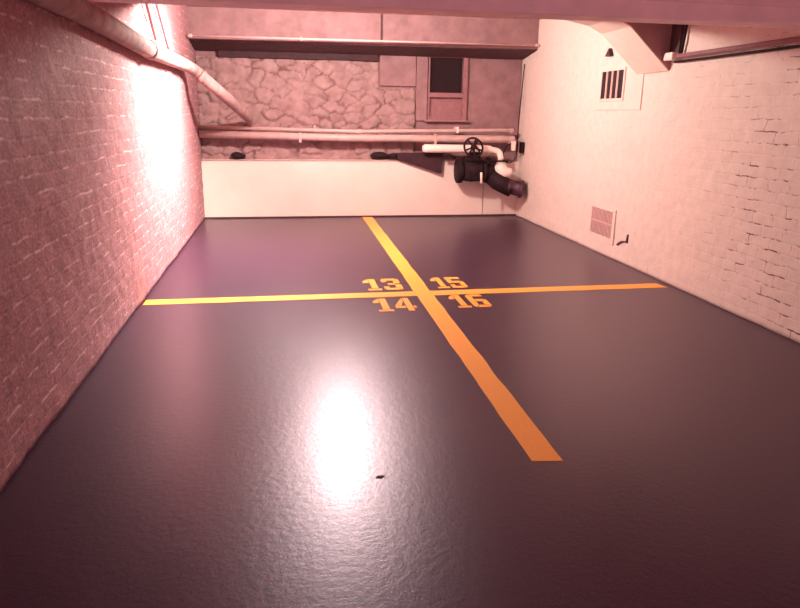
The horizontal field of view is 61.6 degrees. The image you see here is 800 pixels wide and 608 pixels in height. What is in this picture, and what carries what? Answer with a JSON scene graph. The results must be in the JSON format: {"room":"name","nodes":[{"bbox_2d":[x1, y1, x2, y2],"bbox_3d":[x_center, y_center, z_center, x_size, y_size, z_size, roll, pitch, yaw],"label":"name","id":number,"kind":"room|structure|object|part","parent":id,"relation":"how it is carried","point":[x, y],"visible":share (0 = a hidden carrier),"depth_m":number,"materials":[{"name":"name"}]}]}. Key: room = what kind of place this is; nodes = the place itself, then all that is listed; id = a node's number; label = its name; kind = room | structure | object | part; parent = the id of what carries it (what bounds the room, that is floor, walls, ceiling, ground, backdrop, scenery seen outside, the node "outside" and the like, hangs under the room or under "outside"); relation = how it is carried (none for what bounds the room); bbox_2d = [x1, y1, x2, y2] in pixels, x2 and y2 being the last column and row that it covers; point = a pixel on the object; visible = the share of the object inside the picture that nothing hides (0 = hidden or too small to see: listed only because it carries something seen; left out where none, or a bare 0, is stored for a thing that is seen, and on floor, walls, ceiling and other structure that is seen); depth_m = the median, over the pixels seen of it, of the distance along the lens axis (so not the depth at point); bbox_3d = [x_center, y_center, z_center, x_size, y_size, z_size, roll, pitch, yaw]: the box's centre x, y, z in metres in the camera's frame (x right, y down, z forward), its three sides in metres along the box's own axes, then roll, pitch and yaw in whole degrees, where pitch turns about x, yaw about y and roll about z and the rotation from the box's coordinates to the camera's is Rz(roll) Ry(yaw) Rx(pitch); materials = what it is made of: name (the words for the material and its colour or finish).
{"room":"parking garage","nodes":[
{"label":"parking garage","id":0,"kind":"room"},
{"bbox_2d":[0,0,204,491],"bbox_3d":[-2.159,-1.018,3.976,0.264,3.120,13.996,-2,16,-9],"label":"wall","id":1,"kind":"structure","parent":0,"point":[101,183],"depth_m":4.33,"materials":[{"name":"brick"}]},
{"bbox_2d":[26,0,256,125],"bbox_3d":[-2.357,-2.226,6.877,0.702,0.893,7.394,0,16,-4],"label":"drain pipe","id":2,"kind":"object","parent":1,"relation":"attached to","point":[85,13],"visible":1,"depth_m":5.37,"materials":[{"name":"white metal"}]},
{"bbox_2d":[145,4,157,40],"bbox_3d":[-2.493,-2.888,6.666,0.036,0.462,0.550,-2,16,-9],"label":"conduit","id":3,"kind":"object","parent":1,"relation":"attached to","point":[146,5],"visible":0.96,"depth_m":6.75,"materials":[{"name":"white metal"}]},
{"bbox_2d":[155,4,170,50],"bbox_3d":[-2.595,-3.111,7.254,0.036,0.649,0.924,-2,16,-9],"label":"conduit","id":4,"kind":"object","parent":1,"relation":"attached to","point":[156,5],"visible":0.86,"depth_m":7.38,"materials":[{"name":"white metal"}]},
{"bbox_2d":[87,0,799,28],"bbox_3d":[0.528,-2.316,4.391,5.319,0.775,0.260,-2,16,-9],"label":"beam","id":5,"kind":"structure","parent":1,"relation":"attached to","point":[738,13],"depth_m":4.51,"materials":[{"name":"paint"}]},
{"bbox_2d":[195,56,414,159],"bbox_3d":[-1.466,-3.110,10.846,3.455,1.600,0.089,-2,16,-9],"label":"stone wall","id":6,"kind":"structure","parent":0,"point":[286,93],"depth_m":10.80,"materials":[{"name":"beige stone"}]},
{"bbox_2d":[231,152,245,158],"bbox_3d":[-2.593,-2.381,10.756,0.236,0.112,0.160,-2,16,-9],"label":"pipe stub","id":7,"kind":"object","parent":6,"relation":"attached to","point":[236,155],"visible":1,"depth_m":10.70,"materials":[{"name":"black metal"}]},
{"bbox_2d":[199,125,513,133],"bbox_3d":[-0.629,-2.842,10.945,5.102,0.128,0.238,-2,16,-9],"label":"pipe","id":8,"kind":"object","parent":6,"relation":"attached to","point":[314,129],"visible":1,"depth_m":10.84,"materials":[{"name":"white metal"}]},
{"bbox_2d":[199,130,515,150],"bbox_3d":[-0.611,-2.661,10.917,5.120,0.276,0.396,-2,16,-9],"label":"pipe","id":9,"kind":"object","parent":6,"relation":"attached to","point":[433,138],"depth_m":10.81,"materials":[{"name":"white metal"}]},
{"bbox_3d":[1.889,-2.635,11.185,0.056,0.150,0.080,-2,16,-9],"label":"wall bracket","id":10,"kind":"part","parent":9,"relation":"part of","materials":[{"name":"white metal"}]},
{"bbox_2d":[201,161,482,216],"bbox_3d":[-0.891,-1.930,11.251,4.685,0.925,0.130,-2,16,-9],"label":"wall","id":11,"kind":"structure","parent":0,"point":[230,188],"depth_m":11.15,"materials":[{"name":"white paint"}]},
{"bbox_2d":[202,159,455,160],"bbox_3d":[-0.892,-2.382,11.108,4.665,0.022,0.135,-2,16,-9],"label":"trim","id":12,"kind":"structure","parent":11,"relation":"on","point":[202,159],"depth_m":10.93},
{"bbox_2d":[370,152,388,158],"bbox_3d":[-0.319,-2.462,11.121,0.355,0.120,0.160,-2,16,-9],"label":"pipe stub","id":13,"kind":"object","parent":12,"relation":"on","point":[376,155],"visible":0.99,"depth_m":11.06,"materials":[{"name":"black metal"}]},
{"bbox_2d":[205,214,515,218],"bbox_3d":[-0.573,-1.486,11.357,5.279,0.022,0.035,-2,16,-9],"label":"baseboard","id":14,"kind":"structure","parent":11,"relation":"attached to","point":[465,214],"depth_m":11.35,"materials":[{"name":"black"}]},
{"bbox_2d":[389,152,456,173],"bbox_3d":[0.379,-2.352,11.197,1.119,0.351,0.248,1,16,1],"label":"duct","id":15,"kind":"object","parent":11,"relation":"attached to","point":[430,161],"visible":0.88,"depth_m":11.17,"materials":[{"name":"metal"}]},
{"bbox_2d":[454,137,524,197],"bbox_3d":[1.509,-2.268,11.140,1.132,0.985,0.602,-2,16,-9],"label":"valve","id":16,"kind":"object","parent":11,"relation":"attached to","point":[469,168],"visible":0.98,"depth_m":11.06,"materials":[{"name":"black metal"}]},
{"bbox_2d":[422,144,512,177],"bbox_3d":[1.118,-2.373,11.146,1.520,0.535,0.291,0,16,-1],"label":"pipe","id":17,"kind":"object","parent":16,"relation":"attached to","point":[501,168],"visible":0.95,"depth_m":11.07,"materials":[{"name":"white metal"}]},
{"bbox_2d":[484,164,524,197],"bbox_3d":[1.716,-2.061,11.217,0.712,0.552,0.567,-2,16,-9],"label":"pipe","id":18,"kind":"object","parent":16,"relation":"attached to","point":[506,186],"depth_m":11.09,"materials":[{"name":"paint"}]},
{"bbox_2d":[482,162,518,213],"bbox_3d":[1.739,-2.010,11.685,0.619,0.915,0.115,-2,16,-9],"label":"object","id":19,"kind":"structure","parent":11,"relation":"attached to","point":[493,201],"depth_m":11.68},
{"bbox_2d":[195,50,522,161],"bbox_3d":[-0.595,-3.050,11.191,5.779,3.120,0.270,-2,16,-9],"label":"wall","id":20,"kind":"structure","parent":0,"point":[494,85],"depth_m":11.30,"materials":[{"name":"paint"}]},
{"bbox_2d":[218,50,378,61],"bbox_3d":[-1.582,-3.943,10.571,2.500,0.170,0.100,-2,16,-9],"label":"trim","id":21,"kind":"structure","parent":20,"relation":"attached to","point":[229,54],"depth_m":10.53,"materials":[{"name":"metal"}]},
{"bbox_2d":[189,39,536,59],"bbox_3d":[-0.504,-3.957,10.447,5.319,0.105,0.676,-2,16,-9],"label":"trim","id":22,"kind":"structure","parent":20,"relation":"attached to","point":[197,44],"depth_m":10.35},
{"bbox_2d":[187,6,538,48],"bbox_3d":[-0.499,-4.213,10.369,5.319,0.430,0.686,-2,16,-9],"label":"beam","id":23,"kind":"structure","parent":20,"relation":"attached to","point":[200,20],"depth_m":10.01,"materials":[{"name":"paint"}]},
{"bbox_2d":[381,14,382,39],"bbox_3d":[-0.275,-4.139,10.066,0.030,0.400,0.022,-2,16,-9],"label":"trim","id":24,"kind":"structure","parent":20,"relation":"attached to","point":[381,14],"depth_m":10.05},
{"bbox_2d":[380,55,415,86],"bbox_3d":[-0.034,-3.791,10.900,0.590,0.480,0.060,-2,16,-9],"label":"panel","id":25,"kind":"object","parent":20,"relation":"attached to","point":[394,70],"depth_m":10.87,"materials":[{"name":"paint"}]},
{"bbox_2d":[415,56,427,120],"bbox_3d":[0.356,-3.545,11.043,0.190,1.020,0.050,-2,16,-9],"label":"trim","id":26,"kind":"structure","parent":20,"relation":"attached to","point":[421,62],"depth_m":11.02,"materials":[{"name":"paint"}]},
{"bbox_2d":[424,57,468,121],"bbox_3d":[0.773,-3.572,11.122,0.740,1.060,0.200,-2,16,-9],"label":"window","id":27,"kind":"structure","parent":20,"relation":"in","point":[447,76],"depth_m":11.13,"materials":[{"name":"glass"},{"name":"painted wood"}]},
{"bbox_3d":[0.773,-3.064,11.220,0.740,0.030,0.110,-2,16,-9],"label":"sill","id":28,"kind":"part","parent":27,"relation":"part of","materials":[{"name":"paint"}]},
{"bbox_3d":[0.754,-3.781,11.106,0.560,0.550,0.010,-2,16,-9],"label":"pane","id":29,"kind":"part","parent":27,"relation":"part of","materials":[{"name":"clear glass"}]},
{"bbox_2d":[185,5,539,19],"bbox_3d":[0.538,-2.779,4.237,5.779,0.200,14.576,-2,16,-9],"label":"ceiling","id":30,"kind":"structure","parent":0,"point":[185,5],"depth_m":9.91,"materials":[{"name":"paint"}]},
{"bbox_2d":[0,215,799,607],"bbox_3d":[0.492,0.413,5.146,5.779,0.200,14.576,-2,16,-9],"label":"floor","id":31,"kind":"structure","parent":0,"point":[230,454],"depth_m":3.57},
{"bbox_2d":[363,279,403,290],"bbox_3d":[-0.181,-0.201,6.902,0.381,0.005,0.460,-2,16,-9],"label":"painted number","id":32,"kind":"object","parent":31,"relation":"on","point":[372,282],"visible":1,"depth_m":6.90,"materials":[{"name":"yellow paint"}]},
{"bbox_2d":[372,298,416,311],"bbox_3d":[-0.050,0.006,6.183,0.379,0.005,0.420,-2,16,-9],"label":"painted number","id":33,"kind":"object","parent":31,"relation":"on","point":[383,302],"visible":1,"depth_m":6.16,"materials":[{"name":"yellow paint"}]},
{"bbox_2d":[143,283,665,304],"bbox_3d":[0.210,-0.103,6.580,5.176,0.004,0.180,-2,16,-10],"label":"painted line","id":34,"kind":"object","parent":31,"relation":"on","point":[648,285],"visible":1,"depth_m":6.52,"materials":[{"name":"yellow paint"}]},
{"bbox_2d":[430,277,467,287],"bbox_3d":[0.502,-0.224,7.018,0.334,0.005,0.450,-2,16,-9],"label":"painted number","id":35,"kind":"object","parent":31,"relation":"on","point":[447,279],"visible":1,"depth_m":7.01,"materials":[{"name":"yellow paint"}]},
{"bbox_2d":[362,217,562,460],"bbox_3d":[0.101,-0.332,7.377,0.174,0.005,8.340,-2,16,-9],"label":"painted line","id":36,"kind":"object","parent":31,"relation":"on","point":[533,442],"visible":1,"depth_m":4.67,"materials":[{"name":"yellow paint"}]},
{"bbox_2d":[448,294,491,307],"bbox_3d":[0.653,-0.030,6.345,0.343,0.005,0.440,-2,16,-9],"label":"painted number","id":37,"kind":"object","parent":31,"relation":"on","point":[468,296],"visible":1,"depth_m":6.34,"materials":[{"name":"yellow paint"}]},
{"bbox_2d":[515,19,799,343],"bbox_3d":[3.285,-1.190,4.857,0.261,3.120,13.996,-2,16,-9],"label":"wall","id":38,"kind":"structure","parent":0,"point":[702,180],"depth_m":6.67,"materials":[{"name":"beige paint"}]},
{"bbox_2d":[186,34,539,46],"bbox_3d":[-0.412,-3.882,9.896,5.262,0.087,0.056,-2,16,-11],"label":"conduit","id":39,"kind":"object","parent":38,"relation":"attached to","point":[188,35],"visible":1,"depth_m":9.84,"materials":[{"name":"metal"}]},
{"bbox_2d":[503,64,524,163],"bbox_3d":[1.886,-3.145,11.120,0.371,1.591,0.223,-2,16,-9],"label":"wiring","id":40,"kind":"object","parent":38,"relation":"attached to","point":[521,146],"visible":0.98,"depth_m":11.21,"materials":[{"name":"black metal"}]},
{"bbox_2d":[588,203,616,245],"bbox_3d":[2.571,-1.023,8.544,0.023,0.430,0.710,-2,16,-9],"label":"air vent","id":41,"kind":"object","parent":38,"relation":"in","point":[602,220],"visible":1,"depth_m":8.51,"materials":[{"name":"white metal"}]},
{"bbox_2d":[605,48,613,56],"bbox_3d":[2.546,-3.059,8.150,0.050,0.090,0.140,-2,16,-9],"label":"wall hook","id":42,"kind":"object","parent":38,"relation":"attached to","point":[610,50],"visible":1,"depth_m":8.11,"materials":[{"name":"grey metal"}]},
{"bbox_2d":[599,67,626,100],"bbox_3d":[2.580,-2.658,8.133,0.034,0.380,0.630,-2,16,-9],"label":"air vent","id":43,"kind":"object","parent":38,"relation":"in","point":[612,83],"visible":1,"depth_m":8.11,"materials":[{"name":"metal"}]},
{"bbox_2d":[566,20,668,73],"bbox_3d":[2.024,-2.787,7.047,1.431,0.643,0.660,-2,16,-9],"label":"beam","id":44,"kind":"structure","parent":38,"relation":"attached to","point":[622,36],"depth_m":7.12,"materials":[{"name":"beige paint"}]},
{"bbox_2d":[595,63,643,109],"bbox_3d":[2.611,-2.589,8.001,0.019,0.530,1.140,-2,16,-9],"label":"trim","id":45,"kind":"structure","parent":38,"relation":"attached to","point":[634,82],"depth_m":7.77,"materials":[{"name":"beige paint"}]},
{"bbox_2d":[616,235,628,244],"bbox_3d":[2.660,-0.765,8.016,0.020,0.175,0.260,-2,16,-9],"label":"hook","id":46,"kind":"object","parent":38,"relation":"attached to","point":[626,241],"visible":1,"depth_m":7.92,"materials":[{"name":"black metal"}]},
{"bbox_2d":[626,22,671,69],"bbox_3d":[2.042,-2.790,7.044,1.454,0.635,0.660,-2,16,-9],"label":"trim","id":47,"kind":"structure","parent":38,"relation":"attached to","point":[656,36],"depth_m":6.81,"materials":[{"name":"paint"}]},
{"bbox_2d":[669,24,684,53],"bbox_3d":[2.805,-2.916,6.693,0.054,0.820,0.175,-2,16,-9],"label":"trim","id":48,"kind":"structure","parent":38,"relation":"attached to","point":[677,33],"depth_m":6.73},
{"bbox_2d":[664,25,799,62],"bbox_3d":[3.052,-2.184,5.040,0.100,0.479,3.760,-2,16,-9],"label":"conduit","id":49,"kind":"object","parent":38,"relation":"attached to","point":[671,56],"visible":0.93,"depth_m":5.92,"materials":[{"name":"black metal"}]},
{"bbox_3d":[2.805,-2.669,6.593,0.028,0.404,0.078,-2,16,-9],"label":"drop rod","id":50,"kind":"part","parent":49,"relation":"part of","materials":[{"name":"black metal"}]}
]}

